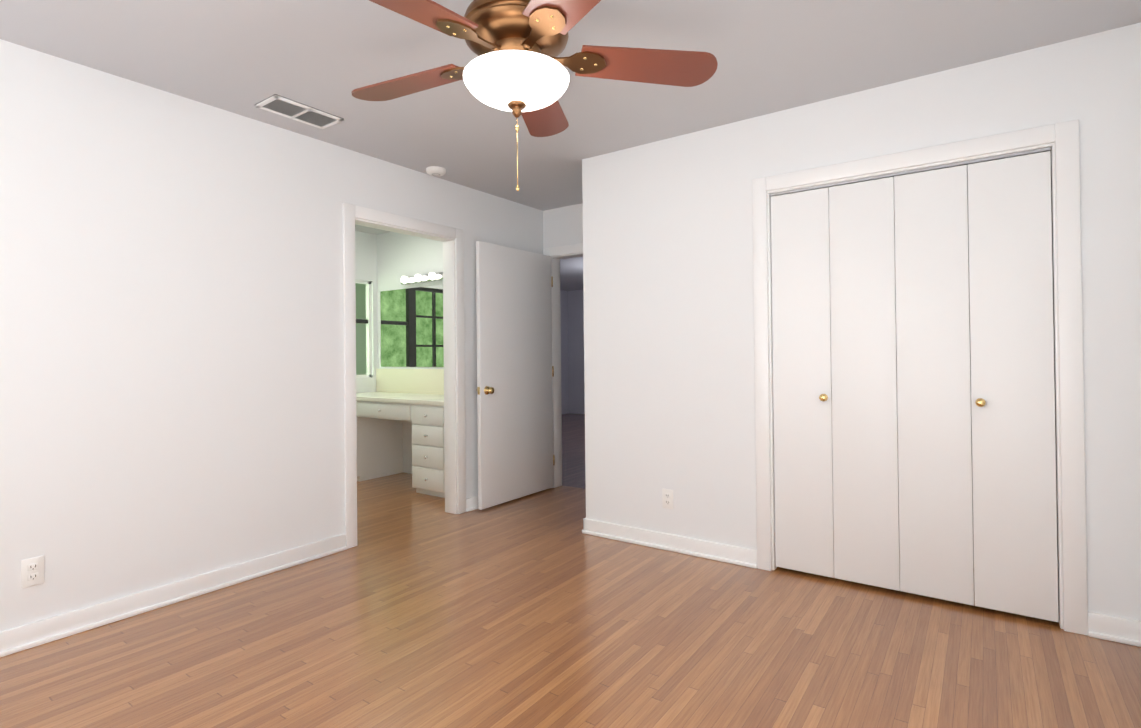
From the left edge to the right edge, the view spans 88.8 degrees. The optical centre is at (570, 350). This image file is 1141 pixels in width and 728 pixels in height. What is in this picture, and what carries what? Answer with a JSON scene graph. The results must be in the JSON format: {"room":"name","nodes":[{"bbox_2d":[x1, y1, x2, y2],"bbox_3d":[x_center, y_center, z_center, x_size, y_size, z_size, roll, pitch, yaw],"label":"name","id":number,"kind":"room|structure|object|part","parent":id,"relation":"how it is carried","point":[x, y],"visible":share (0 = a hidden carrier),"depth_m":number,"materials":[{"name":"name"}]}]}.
{"room":"empty bedroom","nodes":[
{"label":"empty bedroom","id":0,"kind":"room"},
{"bbox_2d":[0,39,542,631],"bbox_3d":[-1.822,-0.017,3.021,0.120,2.440,5.560,-1,-1,35],"label":"wall","id":1,"kind":"structure","parent":0,"point":[170,337],"depth_m":2.78,"materials":[{"name":"white paint"}]},
{"bbox_2d":[21,555,43,587],"bbox_3d":[-2.189,0.902,2.373,0.007,0.114,0.070,-1,-1,35],"label":"electrical outlet","id":2,"kind":"object","parent":1,"relation":"attached to","point":[32,571],"visible":1,"depth_m":2.37,"materials":[{"name":"white plastic"}]},
{"bbox_2d":[0,496,477,657],"bbox_3d":[-1.750,1.155,2.969,0.026,0.095,5.320,-1,-1,35],"label":"baseboard","id":3,"kind":"structure","parent":1,"relation":"attached to","point":[32,634],"depth_m":2.72,"materials":[{"name":"white paint"}]},
{"bbox_2d":[343,203,465,548],"bbox_3d":[-1.130,0.154,3.974,0.138,2.100,0.995,-1,-1,35],"label":"door frame","id":4,"kind":"structure","parent":1,"relation":"attached to","point":[451,239],"depth_m":4.27,"materials":[{"name":"white paint"}]},
{"bbox_2d":[355,231,377,392],"bbox_3d":[-2.632,0.011,5.333,0.120,2.440,1.950,-1,-1,35],"label":"wall","id":5,"kind":"structure","parent":0,"point":[365,256],"depth_m":6.03,"materials":[{"name":"white paint"}]},
{"bbox_2d":[355,280,371,377],"bbox_3d":[-2.485,-0.219,5.536,0.050,1.000,1.350,-1,-1,35],"label":"bathroom window","id":6,"kind":"structure","parent":5,"relation":"in","point":[367,321],"depth_m":6.06,"materials":[{"name":"white"}]},
{"bbox_2d":[355,203,582,374],"bbox_3d":[-1.240,0.001,5.944,4.640,2.440,0.120,-1,-1,35],"label":"wall","id":7,"kind":"structure","parent":0,"point":[562,226],"depth_m":5.11,"materials":[{"name":"white paint"}]},
{"bbox_2d":[543,243,582,487],"bbox_3d":[0.224,0.147,4.893,1.020,2.100,0.138,-1,-1,35],"label":"door frame","id":8,"kind":"structure","parent":7,"relation":"attached to","point":[556,254],"depth_m":5.13,"materials":[{"name":"white paint"}]},
{"bbox_2d":[476,241,554,509],"bbox_3d":[-0.427,0.185,4.720,0.159,2.005,0.899,-1,-1,35],"label":"hall door","id":9,"kind":"structure","parent":8,"relation":"attached to","point":[514,390],"depth_m":4.65,"materials":[{"name":"white paint"}]},
{"bbox_2d":[560,290,568,413],"bbox_3d":[-1.658,0.035,9.463,0.120,2.440,5.370,-1,-1,35],"label":"wall","id":10,"kind":"structure","parent":0,"point":[563,294],"depth_m":11.53,"materials":[{"name":"white paint"}]},
{"bbox_2d":[0,413,1140,727],"bbox_3d":[-0.160,1.254,5.139,7.540,0.100,10.940,-1,-1,35],"label":"floor","id":11,"kind":"structure","parent":0,"point":[412,608],"depth_m":2.29,"materials":[{"name":"brown wood"}]},
{"bbox_2d":[356,401,444,497],"bbox_3d":[-1.417,0.838,5.305,1.865,0.760,0.581,-1,-1,35],"label":"bathroom vanity","id":12,"kind":"object","parent":11,"relation":"on","point":[391,404],"depth_m":5.08,"materials":[{"name":"white paint"}]},
{"bbox_2d":[356,393,443,404],"bbox_3d":[-1.417,0.438,5.314,1.865,0.040,0.567,-1,-1,35],"label":"countertop","id":13,"kind":"structure","parent":12,"relation":"on","point":[424,398],"depth_m":5.24,"materials":[{"name":"white stone"}]},
{"bbox_2d":[0,0,1140,290],"bbox_3d":[-0.187,-1.286,5.160,7.540,0.100,10.940,-1,-1,35],"label":"ceiling","id":14,"kind":"structure","parent":0,"point":[328,56],"depth_m":2.50,"materials":[{"name":"grey paint"}]},
{"bbox_2d":[255,94,343,128],"bbox_3d":[-1.404,-1.234,3.032,0.200,0.013,0.370,-1,-1,35],"label":"ceiling vent","id":15,"kind":"object","parent":14,"relation":"in","point":[293,110],"visible":1,"depth_m":3.01,"materials":[{"name":"grey metal"}]},
{"bbox_2d":[426,166,445,175],"bbox_3d":[-0.920,-1.220,3.988,0.132,0.036,0.132,-1,-1,35],"label":"smoke detector","id":16,"kind":"object","parent":14,"relation":"attached to","point":[435,171],"visible":1,"depth_m":3.95,"materials":[{"name":"white plastic"}]},
{"bbox_2d":[351,0,717,190],"bbox_3d":[-0.208,-0.881,1.826,1.263,0.765,1.259,-1,-1,35],"label":"fan","id":17,"kind":"object","parent":14,"relation":"hanging from","point":[516,68],"visible":1,"depth_m":1.78,"materials":[{"name":"brown wood"}]},
{"bbox_3d":[-0.169,-0.820,1.834,0.334,0.088,0.334,-1,-1,35],"label":"lamp shade","id":18,"kind":"part","parent":17,"relation":"part of","materials":[{"name":"white glass"}]},
{"bbox_2d":[568,290,584,413],"bbox_3d":[2.514,-0.005,9.877,6.440,2.440,0.120,-1,-1,35],"label":"wall","id":19,"kind":"structure","parent":0,"point":[572,355],"depth_m":11.51,"materials":[{"name":"white paint"}]},
{"bbox_2d":[582,156,600,520],"bbox_3d":[0.436,-0.031,4.195,0.120,2.440,1.030,-1,-1,35],"label":"wall","id":20,"kind":"structure","parent":0,"point":[591,335],"depth_m":3.77,"materials":[{"name":"white paint"}]},
{"bbox_2d":[377,169,973,565],"bbox_3d":[0.291,-0.026,4.525,5.820,2.440,0.120,-1,-1,35],"label":"wall","id":21,"kind":"structure","parent":0,"point":[399,255],"depth_m":5.83,"materials":[{"name":"white paint"}]},
{"bbox_2d":[380,284,443,366],"bbox_3d":[-1.252,-0.232,5.543,1.785,0.780,0.007,-1,-1,35],"label":"bathroom mirror","id":22,"kind":"object","parent":21,"relation":"attached to","point":[411,327],"visible":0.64,"depth_m":5.76,"materials":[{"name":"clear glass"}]},
{"bbox_2d":[401,272,442,284],"bbox_3d":[-1.205,-0.698,5.440,1.200,0.076,0.122,-1,-1,35],"label":"sconce","id":23,"kind":"object","parent":21,"relation":"attached to","point":[423,278],"visible":0.5,"depth_m":5.58,"materials":[{"name":"white glass"}]},
{"bbox_2d":[598,22,1140,620],"bbox_3d":[1.256,-0.049,3.053,2.540,2.440,0.120,-1,-1,35],"label":"wall","id":24,"kind":"structure","parent":0,"point":[676,320],"depth_m":3.18,"materials":[{"name":"white paint"}]},
{"bbox_2d":[662,489,672,508],"bbox_3d":[0.577,0.882,3.457,0.070,0.114,0.007,-1,-1,35],"label":"electrical outlet","id":25,"kind":"object","parent":24,"relation":"attached to","point":[667,497],"visible":1,"depth_m":3.46,"materials":[{"name":"white plastic"}]},
{"bbox_2d":[582,518,756,568],"bbox_3d":[0.539,1.135,3.472,1.146,0.095,0.026,-1,-1,35],"label":"baseboard","id":26,"kind":"structure","parent":24,"relation":"attached to","point":[741,556],"depth_m":3.42,"materials":[{"name":"white paint"}]},
{"bbox_2d":[770,147,1058,621],"bbox_3d":[1.556,0.149,2.780,1.164,1.994,0.071,-1,-1,35],"label":"bifold closet door","id":27,"kind":"structure","parent":24,"relation":"in","point":[880,399],"depth_m":2.72,"materials":[{"name":"white paint"}]},
{"bbox_2d":[752,120,1087,635],"bbox_3d":[1.579,0.116,2.813,1.340,2.100,0.138,-1,-1,35],"label":"trim","id":28,"kind":"structure","parent":24,"relation":"attached to","point":[1061,140],"depth_m":2.43,"materials":[{"name":"white paint"}]}
]}

